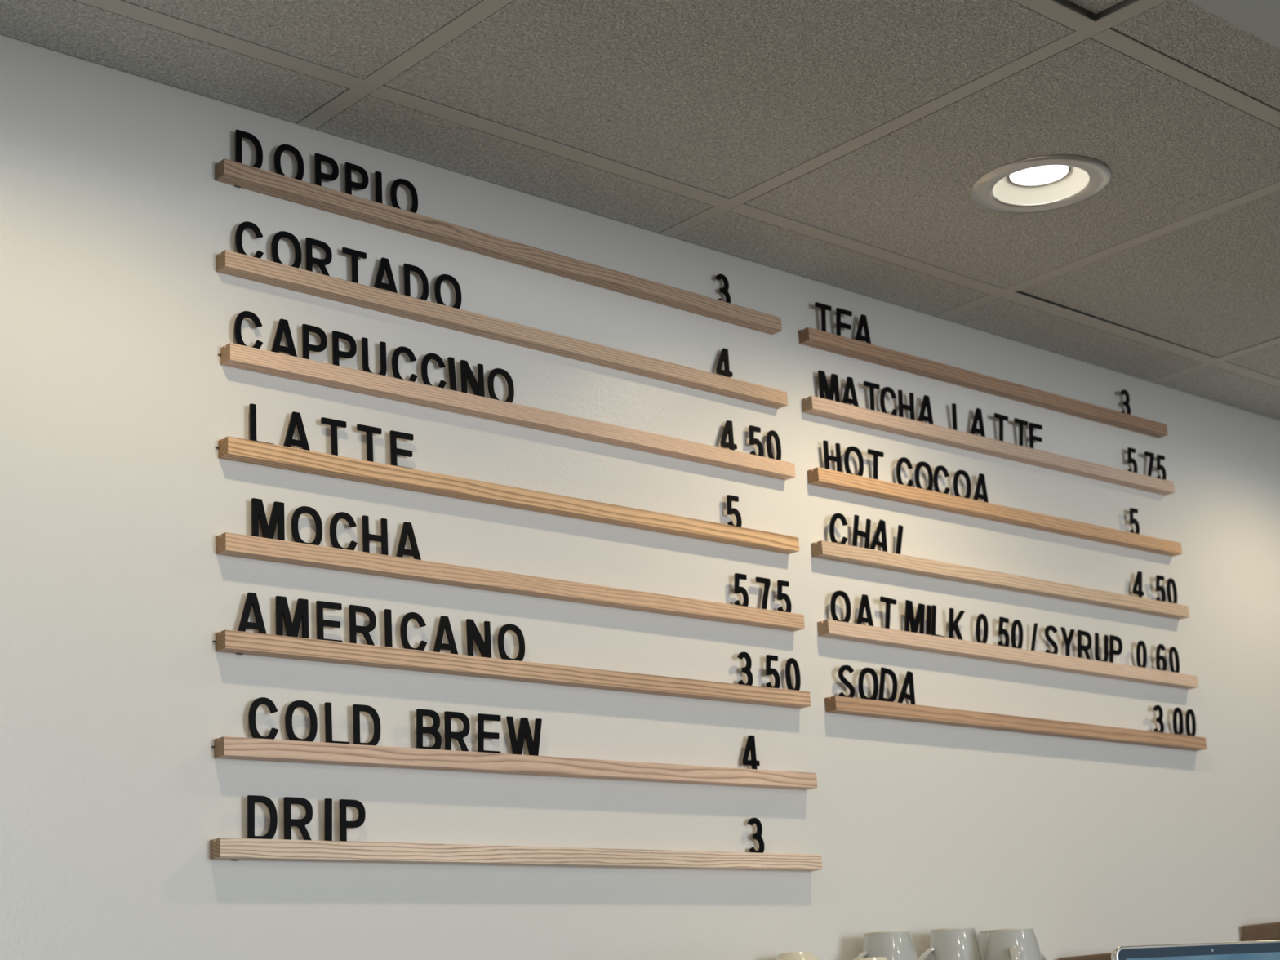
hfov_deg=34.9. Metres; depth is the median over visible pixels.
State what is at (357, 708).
letter
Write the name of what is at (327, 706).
letter
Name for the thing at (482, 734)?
letter
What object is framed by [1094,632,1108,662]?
letter
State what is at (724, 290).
number
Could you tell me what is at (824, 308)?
letter
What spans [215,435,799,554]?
rail
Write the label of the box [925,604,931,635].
letter
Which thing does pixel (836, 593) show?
letter
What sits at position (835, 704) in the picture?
rail
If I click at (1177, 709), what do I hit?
number
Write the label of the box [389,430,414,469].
letter
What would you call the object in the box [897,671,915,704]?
letter
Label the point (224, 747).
rail
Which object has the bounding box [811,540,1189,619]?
rail
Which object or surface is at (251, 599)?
letter
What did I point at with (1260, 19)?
ceiling
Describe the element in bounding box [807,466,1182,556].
rail
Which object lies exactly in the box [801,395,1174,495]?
rail
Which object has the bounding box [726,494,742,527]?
number
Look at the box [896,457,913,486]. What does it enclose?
letter
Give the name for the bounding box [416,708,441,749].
letter
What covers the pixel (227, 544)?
rail
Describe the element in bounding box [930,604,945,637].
letter
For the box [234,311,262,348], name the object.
letter
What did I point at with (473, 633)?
letter
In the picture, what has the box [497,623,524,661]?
letter
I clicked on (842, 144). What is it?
ceiling
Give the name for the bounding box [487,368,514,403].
letter
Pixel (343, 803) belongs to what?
letter
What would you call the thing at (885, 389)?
letter
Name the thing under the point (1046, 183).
recessed light
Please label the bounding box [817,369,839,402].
letter
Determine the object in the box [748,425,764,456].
number
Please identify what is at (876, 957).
espresso cup
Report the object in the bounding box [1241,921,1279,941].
box
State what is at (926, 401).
letter
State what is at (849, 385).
letter
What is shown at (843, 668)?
letter
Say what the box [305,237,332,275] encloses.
letter
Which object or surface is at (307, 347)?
letter
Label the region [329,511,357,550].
letter
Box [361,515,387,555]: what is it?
letter
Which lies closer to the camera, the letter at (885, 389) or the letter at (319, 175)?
the letter at (319, 175)
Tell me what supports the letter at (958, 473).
on the rail at (820, 477)
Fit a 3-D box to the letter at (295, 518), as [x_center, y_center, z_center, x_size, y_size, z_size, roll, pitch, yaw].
[-0.386,0.056,2.359,0.041,0.051,0.003,11,-21,-41]
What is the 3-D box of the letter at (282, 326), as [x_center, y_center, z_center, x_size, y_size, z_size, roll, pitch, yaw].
[-0.420,-0.165,2.402,0.039,0.051,0.003,11,-21,-41]
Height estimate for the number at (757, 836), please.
0.051 m
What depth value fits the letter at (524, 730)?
2.50 m
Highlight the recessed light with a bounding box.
[970,154,1111,213]
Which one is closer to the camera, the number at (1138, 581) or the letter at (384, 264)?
the letter at (384, 264)
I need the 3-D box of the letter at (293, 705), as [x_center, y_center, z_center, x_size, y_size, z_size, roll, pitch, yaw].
[-0.381,0.273,2.288,0.041,0.051,0.003,10,-21,-41]
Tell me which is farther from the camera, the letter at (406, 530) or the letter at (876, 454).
the letter at (876, 454)
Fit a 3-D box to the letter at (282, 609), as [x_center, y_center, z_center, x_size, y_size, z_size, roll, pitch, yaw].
[-0.395,0.159,2.314,0.042,0.051,0.003,11,-21,-41]
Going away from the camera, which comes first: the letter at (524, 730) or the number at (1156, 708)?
the letter at (524, 730)
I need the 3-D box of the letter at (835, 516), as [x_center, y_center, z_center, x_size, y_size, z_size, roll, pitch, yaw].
[0.292,0.074,2.999,0.037,0.051,0.009,11,-21,-41]
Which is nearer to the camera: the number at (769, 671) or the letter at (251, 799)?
the letter at (251, 799)
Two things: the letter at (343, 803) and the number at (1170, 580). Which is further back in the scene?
the number at (1170, 580)
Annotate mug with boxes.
[854,930,917,959]
[917,926,983,959]
[978,929,1047,959]
[985,927,1042,959]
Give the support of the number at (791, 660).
on the rail at (240, 642)
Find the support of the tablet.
attached to the tablet stand
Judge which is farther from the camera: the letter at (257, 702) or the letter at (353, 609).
the letter at (353, 609)
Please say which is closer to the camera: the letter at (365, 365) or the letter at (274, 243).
the letter at (274, 243)
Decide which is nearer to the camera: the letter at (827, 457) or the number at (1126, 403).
the letter at (827, 457)
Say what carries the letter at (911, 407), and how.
on the rail at (812, 405)
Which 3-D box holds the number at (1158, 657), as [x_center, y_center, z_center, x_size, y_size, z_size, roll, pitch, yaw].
[0.895,0.307,3.496,0.028,0.051,0.009,11,-21,-41]
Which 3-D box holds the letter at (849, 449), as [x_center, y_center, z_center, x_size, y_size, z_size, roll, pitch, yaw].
[0.322,-0.026,3.064,0.041,0.051,0.007,11,-21,-41]
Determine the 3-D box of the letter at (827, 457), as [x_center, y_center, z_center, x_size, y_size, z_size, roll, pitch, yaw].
[0.287,-0.032,3.034,0.035,0.051,0.005,11,-21,-41]
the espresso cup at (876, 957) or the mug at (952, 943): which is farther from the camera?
the mug at (952, 943)
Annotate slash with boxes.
[1031,622,1037,650]
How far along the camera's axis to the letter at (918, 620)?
3.06 m
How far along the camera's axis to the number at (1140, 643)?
3.46 m
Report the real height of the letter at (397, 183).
0.051 m
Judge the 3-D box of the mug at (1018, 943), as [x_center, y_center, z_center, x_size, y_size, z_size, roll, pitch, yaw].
[0.524,0.668,2.815,0.084,0.094,0.106,4,-17,-24]
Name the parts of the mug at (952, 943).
handle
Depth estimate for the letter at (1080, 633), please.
3.35 m
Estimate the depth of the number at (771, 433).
2.95 m
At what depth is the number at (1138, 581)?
3.50 m
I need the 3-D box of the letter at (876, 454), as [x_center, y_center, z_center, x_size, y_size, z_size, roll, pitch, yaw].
[0.358,-0.019,3.095,0.035,0.051,0.009,11,-21,-41]
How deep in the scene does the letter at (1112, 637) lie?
3.40 m
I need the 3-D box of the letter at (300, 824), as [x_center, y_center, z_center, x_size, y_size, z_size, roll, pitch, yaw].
[-0.378,0.377,2.254,0.036,0.051,0.003,11,-21,-41]
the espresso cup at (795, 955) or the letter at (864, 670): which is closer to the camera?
the espresso cup at (795, 955)
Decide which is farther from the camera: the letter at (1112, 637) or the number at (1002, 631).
the letter at (1112, 637)
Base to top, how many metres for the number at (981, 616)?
0.051 m
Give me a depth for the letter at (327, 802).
2.28 m
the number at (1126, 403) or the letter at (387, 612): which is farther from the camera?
the number at (1126, 403)
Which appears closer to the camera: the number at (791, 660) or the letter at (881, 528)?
the number at (791, 660)
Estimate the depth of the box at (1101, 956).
3.06 m
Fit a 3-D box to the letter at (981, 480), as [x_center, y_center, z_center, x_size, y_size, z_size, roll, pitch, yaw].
[0.546,0.015,3.263,0.039,0.052,0.009,11,-22,-42]
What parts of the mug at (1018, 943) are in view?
handle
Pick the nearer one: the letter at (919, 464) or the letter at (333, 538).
the letter at (333, 538)
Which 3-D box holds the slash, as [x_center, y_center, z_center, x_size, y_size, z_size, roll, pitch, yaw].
[0.631,0.254,3.261,0.019,0.051,0.005,0,-16,-14]
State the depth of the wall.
2.60 m
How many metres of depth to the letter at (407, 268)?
2.56 m
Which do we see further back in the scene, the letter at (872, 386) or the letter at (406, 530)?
the letter at (872, 386)
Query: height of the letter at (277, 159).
0.051 m
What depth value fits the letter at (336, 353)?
2.46 m
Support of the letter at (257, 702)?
on the rail at (224, 747)
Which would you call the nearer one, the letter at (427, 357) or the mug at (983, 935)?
the letter at (427, 357)
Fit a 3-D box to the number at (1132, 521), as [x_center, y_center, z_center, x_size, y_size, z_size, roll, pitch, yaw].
[0.861,0.075,3.545,0.026,0.052,0.008,11,-21,-41]
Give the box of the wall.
[0,34,1279,959]
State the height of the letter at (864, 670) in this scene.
0.051 m
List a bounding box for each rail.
[209,837,822,871]
[211,736,817,790]
[212,629,810,708]
[214,158,782,334]
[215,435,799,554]
[215,532,804,631]
[216,249,787,408]
[217,342,795,479]
[798,327,1168,438]
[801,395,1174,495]
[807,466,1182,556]
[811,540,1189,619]
[817,619,1198,688]
[824,695,1207,751]
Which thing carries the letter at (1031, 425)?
on the rail at (812, 405)
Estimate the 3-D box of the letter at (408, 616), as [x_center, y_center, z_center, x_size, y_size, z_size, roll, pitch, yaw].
[-0.270,0.183,2.426,0.037,0.051,0.003,11,-21,-41]
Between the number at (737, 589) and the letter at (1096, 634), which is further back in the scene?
the letter at (1096, 634)
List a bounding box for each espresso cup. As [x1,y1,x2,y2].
[775,951,819,959]
[853,956,887,959]
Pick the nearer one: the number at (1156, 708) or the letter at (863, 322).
the letter at (863, 322)
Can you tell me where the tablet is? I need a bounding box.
[1111,939,1279,959]
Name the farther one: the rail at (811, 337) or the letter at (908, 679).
the rail at (811, 337)
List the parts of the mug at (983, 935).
handle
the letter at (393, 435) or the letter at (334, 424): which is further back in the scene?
the letter at (393, 435)
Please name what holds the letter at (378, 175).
on the rail at (238, 175)
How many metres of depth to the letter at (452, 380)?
2.57 m
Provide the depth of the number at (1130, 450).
3.59 m
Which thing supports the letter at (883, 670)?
on the rail at (835, 704)
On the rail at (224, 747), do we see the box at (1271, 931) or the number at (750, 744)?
the number at (750, 744)
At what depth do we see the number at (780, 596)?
2.88 m
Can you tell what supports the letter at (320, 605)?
on the rail at (240, 642)
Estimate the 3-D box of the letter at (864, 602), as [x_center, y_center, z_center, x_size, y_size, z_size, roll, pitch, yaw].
[0.331,0.194,2.994,0.039,0.051,0.009,11,-21,-41]
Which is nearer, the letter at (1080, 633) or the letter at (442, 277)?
the letter at (442, 277)
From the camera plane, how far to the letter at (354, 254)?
2.50 m
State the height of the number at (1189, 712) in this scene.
0.051 m
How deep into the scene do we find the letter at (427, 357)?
2.54 m
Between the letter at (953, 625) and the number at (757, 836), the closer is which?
the number at (757, 836)
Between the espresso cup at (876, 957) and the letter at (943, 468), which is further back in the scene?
the letter at (943, 468)
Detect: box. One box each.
[1057,952,1111,959]
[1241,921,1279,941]
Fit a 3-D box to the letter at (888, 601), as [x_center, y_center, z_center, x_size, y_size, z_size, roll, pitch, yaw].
[0.369,0.201,3.029,0.035,0.052,0.009,11,-22,-42]
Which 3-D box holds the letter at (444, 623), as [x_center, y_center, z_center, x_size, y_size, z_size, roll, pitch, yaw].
[-0.235,0.189,2.457,0.039,0.051,0.003,11,-21,-41]
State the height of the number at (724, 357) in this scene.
0.051 m
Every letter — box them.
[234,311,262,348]
[235,128,262,168]
[235,221,263,258]
[237,592,266,634]
[247,795,277,839]
[248,403,273,444]
[248,697,278,739]
[251,497,284,540]
[271,231,301,268]
[271,318,297,356]
[273,144,303,180]
[275,595,308,638]
[283,411,310,450]
[283,796,312,839]
[284,700,317,742]
[291,506,322,545]
[302,324,327,359]
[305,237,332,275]
[314,152,338,186]
[315,600,342,642]
[320,417,346,455]
[324,702,349,743]
[324,798,332,840]
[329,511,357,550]
[331,330,356,365]
[338,799,365,841]
[342,247,366,283]
[344,162,368,195]
[348,604,376,645]
[352,704,380,745]
[356,423,382,462]
[361,337,386,375]
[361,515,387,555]
[373,257,397,293]
[374,171,382,203]
[383,608,392,647]
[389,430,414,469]
[390,178,417,213]
[391,346,417,382]
[395,521,421,559]
[400,612,426,650]
[403,263,428,300]
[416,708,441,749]
[421,352,446,388]
[433,615,457,654]
[434,274,461,308]
[444,711,470,751]
[447,356,457,391]
[459,360,484,396]
[466,618,491,657]
[477,713,500,753]
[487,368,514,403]
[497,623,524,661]
[506,715,542,755]
[814,302,831,331]
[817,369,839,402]
[822,440,841,471]
[829,513,847,544]
[830,590,850,622]
[835,307,852,335]
[838,665,854,697]
[842,376,858,406]
[844,445,863,475]
[852,514,871,548]
[854,314,871,343]
[856,594,873,626]
[857,667,878,700]
[863,381,879,410]
[866,448,884,479]
[869,519,887,551]
[878,666,897,702]
[880,386,897,415]
[880,595,896,628]
[895,524,903,554]
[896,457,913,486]
[897,389,915,420]
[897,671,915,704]
[904,600,924,634]
[914,461,933,490]
[917,395,933,424]
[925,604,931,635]
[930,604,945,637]
[933,465,950,494]
[948,608,964,639]
[951,403,957,430]
[953,469,971,498]
[969,408,985,436]
[973,473,988,502]
[993,413,1008,441]
[1013,417,1027,445]
[1028,422,1042,449]
[1044,625,1057,654]
[1060,626,1075,656]
[1077,630,1091,659]
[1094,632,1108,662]
[1109,635,1122,662]
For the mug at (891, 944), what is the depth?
2.75 m
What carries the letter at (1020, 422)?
on the rail at (812, 405)
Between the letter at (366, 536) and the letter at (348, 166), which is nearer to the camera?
the letter at (366, 536)
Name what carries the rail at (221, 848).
attached to the wall
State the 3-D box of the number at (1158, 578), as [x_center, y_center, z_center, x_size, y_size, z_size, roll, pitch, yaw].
[0.907,0.192,3.548,0.026,0.052,0.009,11,-21,-41]
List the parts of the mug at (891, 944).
handle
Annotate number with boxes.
[715,273,730,303]
[715,347,733,377]
[720,420,737,450]
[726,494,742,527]
[733,573,748,606]
[737,651,752,685]
[742,735,759,769]
[747,817,764,853]
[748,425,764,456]
[755,577,770,608]
[765,654,780,688]
[766,430,781,460]
[777,579,791,613]
[785,657,800,690]
[975,613,988,643]
[997,616,1009,646]
[1010,619,1022,648]
[1120,389,1130,414]
[1127,447,1137,473]
[1129,507,1139,533]
[1132,571,1144,597]
[1136,640,1146,667]
[1144,451,1154,476]
[1153,705,1164,732]
[1155,574,1165,601]
[1155,644,1166,671]
[1156,454,1166,479]
[1166,577,1177,604]
[1168,646,1179,672]
[1172,706,1183,734]
[1185,709,1195,736]
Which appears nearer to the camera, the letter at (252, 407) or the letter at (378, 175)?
the letter at (252, 407)
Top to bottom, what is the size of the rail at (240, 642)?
0.022 m
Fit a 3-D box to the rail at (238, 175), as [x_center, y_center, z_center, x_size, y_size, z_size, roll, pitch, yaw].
[-0.146,-0.296,2.711,0.945,0.022,0.021,11,-22,-41]
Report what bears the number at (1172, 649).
on the rail at (827, 628)
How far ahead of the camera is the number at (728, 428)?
2.89 m
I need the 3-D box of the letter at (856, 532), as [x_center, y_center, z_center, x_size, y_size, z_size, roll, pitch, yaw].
[0.330,0.080,3.033,0.039,0.054,0.009,11,-22,-42]
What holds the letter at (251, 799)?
on the rail at (221, 848)
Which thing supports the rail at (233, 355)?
attached to the wall
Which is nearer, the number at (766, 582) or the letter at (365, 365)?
the letter at (365, 365)
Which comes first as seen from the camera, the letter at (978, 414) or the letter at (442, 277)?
the letter at (442, 277)
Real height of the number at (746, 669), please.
0.052 m
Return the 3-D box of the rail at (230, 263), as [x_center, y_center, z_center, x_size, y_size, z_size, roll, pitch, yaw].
[-0.139,-0.186,2.679,0.944,0.021,0.021,11,-22,-41]
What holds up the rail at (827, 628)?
attached to the wall
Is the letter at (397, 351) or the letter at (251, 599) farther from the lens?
the letter at (397, 351)
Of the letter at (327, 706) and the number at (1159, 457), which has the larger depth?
the number at (1159, 457)
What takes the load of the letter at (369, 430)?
on the rail at (231, 448)
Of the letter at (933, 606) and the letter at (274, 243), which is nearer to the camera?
the letter at (274, 243)
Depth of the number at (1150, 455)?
3.62 m
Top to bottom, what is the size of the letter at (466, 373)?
0.051 m
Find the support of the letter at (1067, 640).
on the rail at (827, 628)
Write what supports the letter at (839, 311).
attached to the rail at (811, 337)
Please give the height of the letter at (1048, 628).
0.051 m
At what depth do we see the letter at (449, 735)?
2.43 m
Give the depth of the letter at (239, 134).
2.44 m
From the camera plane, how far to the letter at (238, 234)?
2.40 m
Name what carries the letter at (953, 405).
on the rail at (812, 405)
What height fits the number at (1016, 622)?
0.051 m
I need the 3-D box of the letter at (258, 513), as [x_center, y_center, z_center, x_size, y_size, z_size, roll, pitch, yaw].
[-0.424,0.048,2.324,0.042,0.051,0.003,11,-21,-41]
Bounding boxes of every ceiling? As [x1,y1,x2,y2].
[0,0,1279,420]
[1187,0,1279,48]
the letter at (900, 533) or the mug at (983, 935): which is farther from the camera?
the letter at (900, 533)
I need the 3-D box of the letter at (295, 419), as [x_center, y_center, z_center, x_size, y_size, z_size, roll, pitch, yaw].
[-0.402,-0.055,2.381,0.039,0.051,0.003,11,-21,-41]
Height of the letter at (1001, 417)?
0.052 m

